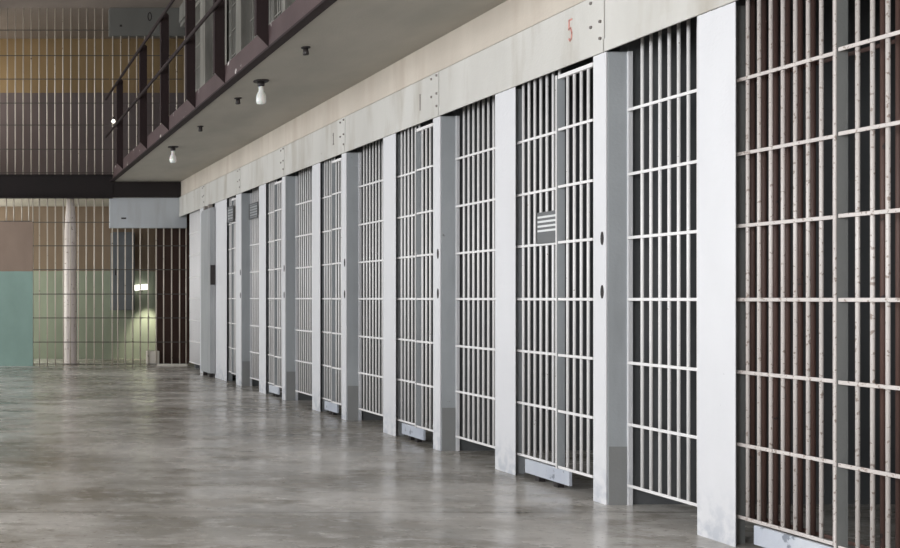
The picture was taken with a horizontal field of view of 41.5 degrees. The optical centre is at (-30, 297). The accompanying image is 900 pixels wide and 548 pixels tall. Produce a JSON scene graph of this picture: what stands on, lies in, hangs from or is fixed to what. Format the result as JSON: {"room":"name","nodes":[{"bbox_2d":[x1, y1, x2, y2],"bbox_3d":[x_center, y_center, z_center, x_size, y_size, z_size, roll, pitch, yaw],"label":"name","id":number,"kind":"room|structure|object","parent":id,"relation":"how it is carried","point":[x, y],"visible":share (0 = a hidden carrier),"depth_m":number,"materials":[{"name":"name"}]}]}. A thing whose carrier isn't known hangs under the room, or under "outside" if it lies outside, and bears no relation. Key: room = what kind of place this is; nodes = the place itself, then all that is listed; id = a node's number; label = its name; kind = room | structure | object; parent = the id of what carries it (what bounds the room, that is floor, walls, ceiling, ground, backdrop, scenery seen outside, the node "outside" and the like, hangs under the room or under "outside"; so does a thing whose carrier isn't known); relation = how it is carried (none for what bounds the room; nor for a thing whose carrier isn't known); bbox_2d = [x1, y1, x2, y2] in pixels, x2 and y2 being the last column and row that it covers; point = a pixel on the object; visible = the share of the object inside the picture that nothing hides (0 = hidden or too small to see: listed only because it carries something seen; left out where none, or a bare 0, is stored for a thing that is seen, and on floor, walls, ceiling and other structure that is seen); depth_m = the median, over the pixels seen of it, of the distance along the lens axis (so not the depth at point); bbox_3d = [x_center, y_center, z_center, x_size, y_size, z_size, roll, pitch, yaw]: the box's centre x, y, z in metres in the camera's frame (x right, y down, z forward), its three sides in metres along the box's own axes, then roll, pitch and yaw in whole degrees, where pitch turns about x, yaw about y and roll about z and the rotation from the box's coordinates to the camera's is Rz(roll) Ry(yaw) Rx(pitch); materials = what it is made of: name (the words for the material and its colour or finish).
{"room":"prison interior","nodes":[
{"label":"prison interior","id":0,"kind":"room"},
{"bbox_2d":[0,222,32,365],"bbox_3d":[-1.650,-0.068,16.090,5.300,2.330,0.180,0,0,0],"label":"wall","id":1,"kind":"structure","parent":0,"point":[16,238],"depth_m":16.00,"materials":[{"name":"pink paint"}]},
{"bbox_2d":[0,199,31,221],"bbox_3d":[0.000,-1.418,16.058,2.000,0.370,0.026,0,0,0],"label":"bars","id":2,"kind":"object","parent":1,"relation":"on","point":[6,199],"visible":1,"depth_m":16.05,"materials":[{"name":"paint"}]},
{"bbox_2d":[0,0,183,38],"bbox_3d":[0.650,-4.758,6.600,9.900,0.150,23.200,0,0,0],"label":"ceiling","id":3,"kind":"structure","parent":0,"point":[11,5],"depth_m":16.37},
{"bbox_2d":[108,8,184,36],"bbox_3d":[2.855,-4.457,16.039,1.250,0.448,0.122,0,0,0],"label":"end panel","id":4,"kind":"object","parent":3,"relation":"attached to","point":[123,22],"visible":0.83,"depth_m":15.98,"materials":[{"name":"grey paint"}]},
{"bbox_2d":[110,36,184,173],"bbox_3d":[2.857,-3.108,16.017,1.215,2.250,0.026,0,0,0],"label":"gate","id":5,"kind":"object","parent":4,"relation":"attached to","point":[112,55],"visible":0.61,"depth_m":16.01,"materials":[{"name":"metal"}]},
{"bbox_2d":[180,0,199,26],"bbox_3d":[3.447,-4.523,10.635,0.145,0.320,10.670,0,0,0],"label":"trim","id":6,"kind":"structure","parent":3,"relation":"attached to","point":[182,23],"depth_m":15.66,"materials":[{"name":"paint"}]},
{"bbox_2d":[0,39,185,358],"bbox_3d":[2.200,-1.793,18.000,6.400,5.780,0.200,0,0,0],"label":"wall","id":7,"kind":"structure","parent":0,"point":[107,43],"depth_m":17.90,"materials":[{"name":"brown paint"}]},
{"bbox_2d":[0,181,180,205],"bbox_3d":[2.200,-1.803,16.960,6.400,0.300,1.880,0,0,0],"label":"trim","id":8,"kind":"structure","parent":7,"relation":"attached to","point":[17,202],"depth_m":17.15,"materials":[{"name":"grey paint"}]},
{"bbox_2d":[111,232,134,309],"bbox_3d":[2.715,-0.478,17.747,0.390,1.390,0.304,0,0,0],"label":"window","id":9,"kind":"structure","parent":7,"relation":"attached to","point":[121,235],"depth_m":17.61,"materials":[{"name":"blue"}]},
{"bbox_2d":[135,284,147,290],"bbox_3d":[3.060,-0.188,17.825,0.248,0.130,0.150,0,0,0],"label":"wall lamp","id":10,"kind":"object","parent":7,"relation":"attached to","point":[143,286],"visible":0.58,"depth_m":17.76,"materials":[{"name":"white"}]},
{"bbox_2d":[250,172,294,385],"bbox_3d":[4.447,-0.388,12.395,1.905,2.970,0.070,0,0,0],"label":"wall","id":11,"kind":"structure","parent":0,"point":[254,382],"depth_m":12.36,"materials":[{"name":"grey metal"}]},
{"bbox_2d":[114,0,506,181],"bbox_3d":[3.850,-1.948,7.690,3.100,0.150,16.580,0,0,0],"label":"walkway slab","id":12,"kind":"object","parent":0,"point":[351,41],"visible":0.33,"depth_m":8.12,"materials":[{"name":"grey paint"}]},
{"bbox_2d":[113,182,179,197],"bbox_3d":[2.819,-1.742,15.940,1.086,0.247,0.060,0,0,0],"label":"beam","id":13,"kind":"structure","parent":12,"relation":"attached to","point":[120,189],"depth_m":15.91,"materials":[{"name":"black metal"}]},
{"bbox_2d":[168,146,177,162],"bbox_3d":[2.500,-1.770,12.260,0.132,0.205,0.132,0,0,0],"label":"ceiling lamp","id":14,"kind":"object","parent":12,"relation":"attached to","point":[173,158],"visible":1,"depth_m":12.23,"materials":[{"name":"white glass"}]},
{"bbox_2d":[170,151,176,162],"bbox_3d":[2.500,-1.744,12.260,0.086,0.153,0.086,0,0,0],"label":"bulb","id":15,"kind":"object","parent":14,"relation":"on","point":[173,158],"depth_m":12.23,"materials":[{"name":"white glass"}]},
{"bbox_2d":[200,0,202,87],"bbox_3d":[3.409,-3.224,14.455,0.093,2.402,0.190,0,0,0],"label":"pier","id":16,"kind":"object","parent":12,"relation":"on","point":[201,1],"visible":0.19,"depth_m":14.46,"materials":[{"name":"paint"}]},
{"bbox_2d":[179,0,196,22],"bbox_3d":[3.356,-4.553,15.102,0.012,0.260,1.715,0,0,0],"label":"panel","id":17,"kind":"object","parent":16,"relation":"attached to","point":[182,7],"visible":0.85,"depth_m":15.71,"materials":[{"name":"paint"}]},
{"bbox_2d":[195,4,199,91],"bbox_3d":[3.397,-3.373,14.970,0.021,2.501,0.837,0,0,0],"label":"window grille","id":18,"kind":"object","parent":16,"relation":"attached to","point":[197,10],"visible":0.23,"depth_m":14.85,"materials":[{"name":"metal"}]},
{"bbox_2d":[203,0,214,84],"bbox_3d":[3.432,-3.224,14.290,0.137,2.402,0.119,0,0,0],"label":"pier","id":19,"kind":"object","parent":12,"relation":"on","point":[208,74],"visible":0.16,"depth_m":14.24,"materials":[{"name":"paint"}]},
{"bbox_2d":[105,0,336,180],"bbox_3d":[2.226,-2.578,7.680,0.146,1.421,16.560,0,0,0],"label":"walkway railing","id":20,"kind":"object","parent":12,"relation":"attached to","point":[300,13],"visible":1,"depth_m":10.08,"materials":[{"name":"metal"}]},
{"bbox_2d":[225,0,228,64],"bbox_3d":[3.409,-3.224,13.350,0.093,2.402,0.620,0,0,0],"label":"pier","id":21,"kind":"object","parent":12,"relation":"on","point":[226,1],"visible":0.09,"depth_m":13.10,"materials":[{"name":"paint"}]},
{"bbox_2d":[228,0,230,61],"bbox_3d":[3.402,-3.384,12.939,0.021,2.478,0.318,0,0,0],"label":"grille","id":22,"kind":"object","parent":21,"relation":"attached to","point":[229,12],"visible":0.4,"depth_m":13.02,"materials":[{"name":"metal"}]},
{"bbox_2d":[234,97,241,104],"bbox_3d":[2.500,-1.844,9.280,0.068,0.058,0.068,0,0,0],"label":"outlet box","id":23,"kind":"object","parent":12,"relation":"attached to","point":[236,98],"visible":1,"depth_m":9.26,"materials":[{"name":"black metal"}]},
{"bbox_2d":[236,0,251,54],"bbox_3d":[3.432,-3.224,12.455,0.137,2.402,0.250,0,0,0],"label":"pier","id":24,"kind":"object","parent":12,"relation":"on","point":[243,7],"visible":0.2,"depth_m":12.34,"materials":[{"name":"paint"}]},
{"bbox_2d":[231,0,235,58],"bbox_3d":[3.377,-3.269,12.680,0.050,2.252,0.195,0,0,0],"label":"door","id":25,"kind":"structure","parent":24,"relation":"attached to","point":[233,2],"depth_m":12.77,"materials":[{"name":"paint"}]},
{"bbox_2d":[250,0,256,39],"bbox_3d":[3.477,-3.373,11.950,0.021,2.501,0.757,0,0,0],"label":"window grille","id":26,"kind":"object","parent":24,"relation":"attached to","point":[252,19],"visible":0.06,"depth_m":12.22,"materials":[{"name":"metal"}]},
{"bbox_2d":[253,79,268,104],"bbox_3d":[2.500,-1.770,8.540,0.132,0.205,0.132,0,0,0],"label":"ceiling lamp","id":27,"kind":"object","parent":12,"relation":"attached to","point":[261,96],"visible":1,"depth_m":8.51,"materials":[{"name":"white glass"}]},
{"bbox_2d":[257,81,264,86],"bbox_3d":[2.500,-1.841,8.540,0.060,0.040,0.060,0,0,0],"label":"socket","id":28,"kind":"object","parent":27,"relation":"attached to","point":[259,83],"depth_m":8.52,"materials":[{"name":"black metal"}]},
{"bbox_2d":[256,86,265,104],"bbox_3d":[2.500,-1.744,8.540,0.086,0.153,0.086,0,0,0],"label":"bulb","id":29,"kind":"object","parent":27,"relation":"on","point":[261,96],"depth_m":8.51,"materials":[{"name":"white glass"}]},
{"bbox_2d":[282,0,295,12],"bbox_3d":[3.432,-3.224,10.659,0.137,2.402,0.119,0,0,0],"label":"pier","id":30,"kind":"object","parent":12,"relation":"on","point":[285,3],"visible":0.02,"depth_m":10.61,"materials":[{"name":"paint"}]},
{"bbox_2d":[274,0,281,19],"bbox_3d":[3.377,-3.269,10.847,0.050,2.252,0.250,0,0,0],"label":"door","id":31,"kind":"structure","parent":30,"relation":"attached to","point":[277,3],"depth_m":10.89,"materials":[{"name":"paint"}]},
{"bbox_2d":[301,46,309,55],"bbox_3d":[2.500,-1.844,7.400,0.068,0.058,0.068,0,0,0],"label":"outlet box","id":32,"kind":"object","parent":12,"relation":"attached to","point":[305,48],"visible":1,"depth_m":7.38,"materials":[{"name":"black metal"}]},
{"bbox_2d":[295,148,356,399],"bbox_3d":[4.447,-0.388,10.665,1.905,2.970,0.070,0,0,0],"label":"wall","id":33,"kind":"structure","parent":0,"point":[301,396],"depth_m":10.63,"materials":[{"name":"grey metal"}]},
{"bbox_2d":[357,111,451,419],"bbox_3d":[4.447,-0.388,8.942,1.905,2.970,0.070,0,0,0],"label":"wall","id":34,"kind":"structure","parent":0,"point":[365,415],"depth_m":8.91,"materials":[{"name":"grey metal"}]},
{"bbox_2d":[0,359,894,547],"bbox_3d":[0.650,1.197,6.600,9.900,0.200,23.200,0,0,0],"label":"floor","id":35,"kind":"structure","parent":0,"point":[107,455],"depth_m":5.83,"materials":[{"name":"concrete"}]},
{"bbox_2d":[32,199,109,365],"bbox_3d":[1.615,-0.253,16.017,1.249,2.700,0.026,0,0,0],"label":"screen","id":36,"kind":"object","parent":35,"relation":"on","point":[39,222],"visible":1,"depth_m":16.01,"materials":[{"name":"paint"}]},
{"bbox_2d":[64,199,77,364],"bbox_3d":[1.635,-0.278,16.300,0.250,2.749,0.250,0,0,0],"label":"column","id":37,"kind":"structure","parent":35,"relation":"on","point":[67,214],"depth_m":16.22,"materials":[{"name":"paint"}]},
{"bbox_2d":[110,228,187,365],"bbox_3d":[2.875,-0.015,16.017,1.250,2.225,0.026,0,0,0],"label":"gate","id":38,"kind":"object","parent":35,"relation":"on","point":[112,245],"visible":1,"depth_m":16.01,"materials":[{"name":"metal"}]},
{"bbox_2d":[146,351,158,365],"bbox_3d":[2.951,0.977,16.102,0.202,0.240,0.115,0,0,0],"label":"block","id":39,"kind":"object","parent":35,"relation":"on","point":[152,354],"visible":0.94,"depth_m":16.04,"materials":[{"name":"grey concrete"}]},
{"bbox_2d":[157,364,186,365],"bbox_3d":[3.245,1.079,15.998,0.490,0.035,0.015,0,0,0],"label":"threshold","id":40,"kind":"object","parent":35,"relation":"on","point":[157,364],"visible":1,"depth_m":15.99,"materials":[{"name":"grey concrete"}]},
{"bbox_2d":[157,213,189,362],"bbox_3d":[3.332,-0.263,16.309,0.577,2.680,0.062,0,0,0],"label":"door","id":41,"kind":"structure","parent":35,"relation":"on","point":[167,231],"depth_m":16.30,"materials":[{"name":"brown paint"}]},
{"bbox_2d":[200,208,202,372],"bbox_3d":[3.409,-0.104,14.455,0.093,2.402,0.190,0,0,0],"label":"pier","id":42,"kind":"object","parent":35,"relation":"on","point":[201,210],"visible":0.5,"depth_m":14.52,"materials":[{"name":"white paint"}]},
{"bbox_2d":[179,185,204,216],"bbox_3d":[3.354,-1.465,15.102,0.016,0.320,1.715,0,0,0],"label":"panel","id":43,"kind":"object","parent":42,"relation":"attached to","point":[194,200],"visible":0.89,"depth_m":15.01,"materials":[{"name":"beige paint"}]},
{"bbox_2d":[189,208,201,364],"bbox_3d":[3.402,-0.253,14.970,0.029,2.501,0.838,0,0,0],"label":"window grille","id":44,"kind":"object","parent":42,"relation":"attached to","point":[194,233],"visible":0.59,"depth_m":14.98,"materials":[{"name":"white metal"}]},
{"bbox_2d":[201,204,214,376],"bbox_3d":[3.321,-0.102,13.881,0.073,2.398,0.538,0,0,0],"label":"housing","id":45,"kind":"object","parent":35,"relation":"on","point":[208,213],"visible":1,"depth_m":13.75,"materials":[{"name":"grey metal"}]},
{"bbox_2d":[215,199,231,380],"bbox_3d":[3.409,-0.104,13.350,0.093,2.402,0.620,0,0,0],"label":"pier","id":46,"kind":"object","parent":35,"relation":"on","point":[221,225],"visible":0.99,"depth_m":13.25,"materials":[{"name":"white paint"}]},
{"bbox_2d":[204,168,240,205],"bbox_3d":[3.354,-1.465,13.290,0.016,0.320,1.890,0,0,0],"label":"panel","id":47,"kind":"object","parent":46,"relation":"attached to","point":[228,185],"visible":0.89,"depth_m":13.16,"materials":[{"name":"beige paint"}]},
{"bbox_2d":[228,196,234,372],"bbox_3d":[3.402,-0.264,12.939,0.021,2.478,0.318,0,0,0],"label":"grille","id":48,"kind":"object","parent":46,"relation":"attached to","point":[232,197],"visible":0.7,"depth_m":13.02,"materials":[{"name":"white metal"}]},
{"bbox_2d":[236,193,251,385],"bbox_3d":[3.430,-0.104,12.455,0.140,2.402,0.250,0,0,0],"label":"pier","id":49,"kind":"object","parent":35,"relation":"on","point":[243,224],"visible":1,"depth_m":12.34,"materials":[{"name":"grey paint"}]},
{"bbox_2d":[231,198,235,374],"bbox_3d":[3.377,-0.149,12.680,0.050,2.252,0.195,0,0,0],"label":"door","id":50,"kind":"structure","parent":49,"relation":"attached to","point":[233,201],"depth_m":12.77,"materials":[{"name":"white paint"}]},
{"bbox_2d":[227,205,233,222],"bbox_3d":[3.343,-1.081,12.770,0.012,0.205,0.300,0,0,0],"label":"vent plate","id":51,"kind":"object","parent":50,"relation":"attached to","point":[230,210],"visible":1,"depth_m":12.75,"materials":[{"name":"grey metal"}]},
{"bbox_2d":[249,187,257,219],"bbox_3d":[3.471,-1.158,12.135,0.034,0.371,0.370,0,0,0],"label":"vent plate","id":52,"kind":"object","parent":49,"relation":"attached to","point":[253,208],"depth_m":12.12,"materials":[{"name":"grey metal"}]},
{"bbox_2d":[250,215,258,380],"bbox_3d":[3.477,0.001,12.122,0.021,1.992,0.342,0,0,0],"label":"window grille","id":53,"kind":"object","parent":49,"relation":"attached to","point":[254,298],"depth_m":12.12,"materials":[{"name":"grey metal"}]},
{"bbox_2d":[259,184,271,393],"bbox_3d":[3.409,-0.104,11.440,0.093,2.402,0.260,0,0,0],"label":"pier","id":54,"kind":"object","parent":35,"relation":"on","point":[263,189],"visible":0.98,"depth_m":11.39,"materials":[{"name":"white paint"}]},
{"bbox_2d":[240,147,283,192],"bbox_3d":[3.354,-1.465,11.475,0.016,0.320,1.720,0,0,0],"label":"panel","id":55,"kind":"object","parent":54,"relation":"attached to","point":[270,167],"visible":1,"depth_m":11.36,"materials":[{"name":"beige paint"}]},
{"bbox_2d":[267,179,276,384],"bbox_3d":[3.402,-0.264,11.171,0.021,2.478,0.394,0,0,0],"label":"grille","id":56,"kind":"object","parent":54,"relation":"attached to","point":[271,184],"visible":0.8,"depth_m":11.22,"materials":[{"name":"white metal"}]},
{"bbox_2d":[269,384,279,396],"bbox_3d":[3.402,1.038,11.049,0.056,0.118,0.342,0,0,0],"label":"guide","id":57,"kind":"object","parent":35,"relation":"on","point":[273,389],"visible":0.98,"depth_m":11.02,"materials":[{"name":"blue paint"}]},
{"bbox_2d":[282,176,297,400],"bbox_3d":[3.430,-0.104,10.659,0.140,2.402,0.119,0,0,0],"label":"pier","id":58,"kind":"object","parent":35,"relation":"on","point":[289,183],"visible":1,"depth_m":10.61,"materials":[{"name":"grey paint"}]},
{"bbox_2d":[274,180,281,387],"bbox_3d":[3.377,-0.149,10.847,0.050,2.252,0.250,0,0,0],"label":"door","id":59,"kind":"structure","parent":58,"relation":"attached to","point":[277,185],"depth_m":10.88,"materials":[{"name":"white paint"}]},
{"bbox_2d":[295,162,321,395],"bbox_3d":[3.477,-0.253,10.184,0.021,2.501,0.827,0,0,0],"label":"window grille","id":60,"kind":"object","parent":58,"relation":"attached to","point":[307,200],"visible":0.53,"depth_m":10.29,"materials":[{"name":"white metal"}]},
{"bbox_2d":[312,163,326,411],"bbox_3d":[3.409,-0.104,9.660,0.093,2.402,0.220,0,0,0],"label":"pier","id":61,"kind":"object","parent":35,"relation":"on","point":[318,404],"visible":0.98,"depth_m":9.65,"materials":[{"name":"white paint"}]},
{"bbox_2d":[284,117,345,175],"bbox_3d":[3.354,-1.465,9.748,0.016,0.320,1.713,0,0,0],"label":"panel","id":62,"kind":"object","parent":61,"relation":"attached to","point":[328,142],"visible":1,"depth_m":9.64,"materials":[{"name":"beige paint"}]},
{"bbox_2d":[321,156,335,400],"bbox_3d":[3.402,-0.264,9.422,0.021,2.478,0.373,0,0,0],"label":"grille","id":63,"kind":"object","parent":61,"relation":"attached to","point":[326,196],"visible":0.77,"depth_m":9.46,"materials":[{"name":"white metal"}]},
{"bbox_2d":[325,401,338,414],"bbox_3d":[3.402,1.038,9.300,0.056,0.118,0.321,0,0,0],"label":"guide","id":64,"kind":"object","parent":35,"relation":"on","point":[333,408],"visible":1,"depth_m":9.28,"materials":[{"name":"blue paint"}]},
{"bbox_2d":[342,152,361,419],"bbox_3d":[3.430,-0.104,8.937,0.140,2.402,0.119,0,0,0],"label":"pier","id":65,"kind":"object","parent":35,"relation":"on","point":[351,162],"visible":1,"depth_m":8.89,"materials":[{"name":"grey paint"}]},
{"bbox_2d":[331,158,341,404],"bbox_3d":[3.377,-0.149,9.116,0.050,2.252,0.234,0,0,0],"label":"door","id":66,"kind":"structure","parent":65,"relation":"attached to","point":[334,192],"depth_m":9.22,"materials":[{"name":"white paint"}]},
{"bbox_2d":[358,133,396,415],"bbox_3d":[3.477,-0.253,8.482,0.021,2.501,0.787,0,0,0],"label":"window grille","id":67,"kind":"object","parent":65,"relation":"attached to","point":[379,180],"visible":0.46,"depth_m":8.57,"materials":[{"name":"white metal"}]},
{"bbox_2d":[383,133,403,435],"bbox_3d":[3.409,-0.104,7.970,0.093,2.402,0.235,0,0,0],"label":"pier","id":68,"kind":"object","parent":35,"relation":"on","point":[392,143],"visible":1,"depth_m":7.92,"materials":[{"name":"white paint"}]},
{"bbox_2d":[345,72,438,151],"bbox_3d":[3.354,-1.465,7.997,0.016,0.320,1.771,0,0,0],"label":"panel","id":69,"kind":"object","parent":68,"relation":"attached to","point":[417,103],"visible":1,"depth_m":7.85,"materials":[{"name":"beige paint"}]},
{"bbox_2d":[396,123,420,424],"bbox_3d":[3.402,-0.264,7.700,0.021,2.478,0.421,0,0,0],"label":"grille","id":70,"kind":"object","parent":68,"relation":"attached to","point":[412,172],"visible":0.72,"depth_m":7.72,"materials":[{"name":"white metal"}]},
{"bbox_2d":[402,423,425,441],"bbox_3d":[3.402,1.038,7.578,0.056,0.118,0.369,0,0,0],"label":"guide","id":71,"kind":"object","parent":35,"relation":"on","point":[417,434],"visible":1,"depth_m":7.56,"materials":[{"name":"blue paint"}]},
{"bbox_2d":[433,116,459,450],"bbox_3d":[3.430,-0.104,7.155,0.140,2.402,0.119,0,0,0],"label":"pier","id":72,"kind":"object","parent":35,"relation":"on","point":[446,129],"visible":1,"depth_m":7.11,"materials":[{"name":"grey paint"}]},
{"bbox_2d":[415,123,432,431],"bbox_3d":[3.377,-0.149,7.353,0.050,2.252,0.269,0,0,0],"label":"door","id":73,"kind":"structure","parent":72,"relation":"attached to","point":[419,133],"depth_m":7.40,"materials":[{"name":"white paint"}]},
{"bbox_2d":[455,88,510,448],"bbox_3d":[3.477,-0.253,6.728,0.021,2.501,0.733,0,0,0],"label":"bars","id":74,"kind":"object","parent":72,"relation":"attached to","point":[488,149],"visible":0.54,"depth_m":6.79,"materials":[{"name":"white paint"}]},
{"bbox_2d":[495,87,523,474],"bbox_3d":[3.409,-0.104,6.243,0.093,2.402,0.234,0,0,0],"label":"pier","id":75,"kind":"object","parent":35,"relation":"on","point":[508,103],"visible":0.99,"depth_m":6.19,"materials":[{"name":"white paint"}]},
{"bbox_2d":[439,0,604,115],"bbox_3d":[3.354,-1.465,6.178,0.016,0.320,1.847,0,0,0],"label":"panel","id":76,"kind":"object","parent":75,"relation":"attached to","point":[573,35],"visible":1,"depth_m":5.97,"materials":[{"name":"beige paint"}]},
{"bbox_2d":[516,69,560,465],"bbox_3d":[3.402,-0.264,5.936,0.021,2.478,0.497,0,0,0],"label":"grille","id":77,"kind":"object","parent":75,"relation":"attached to","point":[535,137],"visible":0.74,"depth_m":5.98,"materials":[{"name":"white metal"}]},
{"bbox_2d":[537,210,554,243],"bbox_3d":[3.382,-0.415,5.804,0.012,0.185,0.222,0,0,0],"label":"plate","id":78,"kind":"object","parent":77,"relation":"attached to","point":[545,220],"visible":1,"depth_m":5.82,"materials":[{"name":"grey metal"}]},
{"bbox_2d":[525,459,571,487],"bbox_3d":[3.402,1.038,5.814,0.056,0.118,0.445,0,0,0],"label":"guide","id":79,"kind":"object","parent":35,"relation":"on","point":[560,477],"visible":1,"depth_m":5.79,"materials":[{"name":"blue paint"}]},
{"bbox_2d":[593,51,632,504],"bbox_3d":[3.430,-0.104,5.298,0.140,2.402,0.119,0,0,0],"label":"pier","id":80,"kind":"object","parent":35,"relation":"on","point":[612,71],"visible":1,"depth_m":5.25,"materials":[{"name":"grey paint"}]},
{"bbox_2d":[555,62,592,477],"bbox_3d":[3.377,-0.149,5.523,0.050,2.252,0.324,0,0,0],"label":"door","id":81,"kind":"structure","parent":80,"relation":"attached to","point":[560,127],"depth_m":5.60,"materials":[{"name":"white paint"}]},
{"bbox_2d":[627,7,719,506],"bbox_3d":[3.477,-0.253,4.914,0.021,2.501,0.646,0,0,0],"label":"bars","id":82,"kind":"object","parent":80,"relation":"attached to","point":[689,92],"visible":0.55,"depth_m":4.94,"materials":[{"name":"white paint"}]},
{"bbox_2d":[697,2,744,546],"bbox_3d":[3.409,-0.104,4.476,0.093,2.402,0.228,0,0,0],"label":"pier","id":83,"kind":"object","parent":35,"relation":"on","point":[720,31],"visible":1,"depth_m":4.44,"materials":[{"name":"white paint"}]},
{"bbox_2d":[604,0,736,50],"bbox_3d":[3.354,-1.465,4.345,0.016,0.320,1.799,0,0,0],"label":"panel","id":84,"kind":"object","parent":83,"relation":"attached to","point":[626,21],"visible":1,"depth_m":4.94,"materials":[{"name":"beige paint"}]},
{"bbox_2d":[736,0,833,545],"bbox_3d":[3.402,-0.264,4.137,0.020,2.478,0.566,0,0,0],"label":"grille","id":85,"kind":"object","parent":83,"relation":"attached to","point":[808,60],"visible":0.74,"depth_m":4.15,"materials":[{"name":"white metal"}]},
{"bbox_2d":[750,0,899,547],"bbox_3d":[3.460,-0.233,4.003,0.028,2.440,0.777,0,0,0],"label":"door","id":86,"kind":"structure","parent":83,"relation":"attached to","point":[896,41],"depth_m":4.19,"materials":[{"name":"brown metal"}]},
{"bbox_2d":[754,525,833,547],"bbox_3d":[3.402,1.038,4.015,0.056,0.118,0.514,0,0,0],"label":"guide","id":87,"kind":"object","parent":35,"relation":"on","point":[764,537],"visible":1,"depth_m":4.14,"materials":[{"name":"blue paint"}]},
{"bbox_3d":[3.430,-0.104,3.490,0.140,2.402,0.119,0,0,0],"label":"pier","id":88,"kind":"object","parent":35,"relation":"on","visible":0},
{"bbox_2d":[834,0,899,547],"bbox_3d":[3.377,-0.149,3.702,0.050,2.252,0.300,0,0,0],"label":"door","id":89,"kind":"structure","parent":88,"relation":"attached to","point":[841,46],"depth_m":3.77,"materials":[{"name":"beige paint"}]},
{"bbox_2d":[452,46,619,450],"bbox_3d":[4.447,-0.388,7.161,1.905,2.970,0.070,0,0,0],"label":"wall","id":90,"kind":"structure","parent":0,"point":[465,445],"depth_m":7.13,"materials":[{"name":"grey metal"}]},
{"bbox_2d":[620,0,894,503],"bbox_3d":[4.447,-0.388,5.304,1.905,2.970,0.070,0,0,0],"label":"wall","id":91,"kind":"structure","parent":0,"point":[639,497],"depth_m":5.27,"materials":[{"name":"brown metal"}]},
{"bbox_2d":[180,0,584,195],"bbox_3d":[3.447,-1.755,8.760,0.145,0.236,14.420,0,0,0],"label":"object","id":92,"kind":"structure","parent":91,"relation":"attached to","point":[509,18],"depth_m":7.71,"materials":[{"name":"beige paint"}]},
{"bbox_3d":[-1.980,-3.146,16.090,4.640,3.075,0.180,0,0,0],"label":"wall","id":93,"kind":"structure","parent":0,"visible":0},
{"bbox_2d":[0,8,108,173],"bbox_3d":[1.290,-3.333,16.017,1.880,2.700,0.026,0,0,0],"label":"screen","id":94,"kind":"object","parent":93,"relation":"attached to","point":[7,30],"visible":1,"depth_m":16.01,"materials":[{"name":"paint"}]},
{"bbox_2d":[0,174,112,198],"bbox_3d":[-0.863,-1.790,15.928,6.275,0.375,0.135,0,0,0],"label":"beam","id":95,"kind":"structure","parent":93,"relation":"attached to","point":[12,186],"depth_m":15.90,"materials":[{"name":"black metal"}]},
{"bbox_2d":[109,198,186,227],"bbox_3d":[2.860,-1.373,16.039,1.240,0.487,0.122,0,0,0],"label":"end panel","id":96,"kind":"object","parent":95,"relation":"attached to","point":[123,212],"visible":0.78,"depth_m":15.98,"materials":[{"name":"grey paint"}]},
{"bbox_3d":[3.409,-3.224,11.440,0.093,2.402,0.260,0,0,0],"label":"pier","id":97,"kind":"object","parent":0,"visible":0},
{"bbox_2d":[268,0,273,24],"bbox_3d":[3.402,-3.384,11.171,0.021,2.478,0.394,0,0,0],"label":"grille","id":98,"kind":"object","parent":97,"relation":"attached to","point":[271,2],"visible":0.1,"depth_m":11.22,"materials":[{"name":"metal"}]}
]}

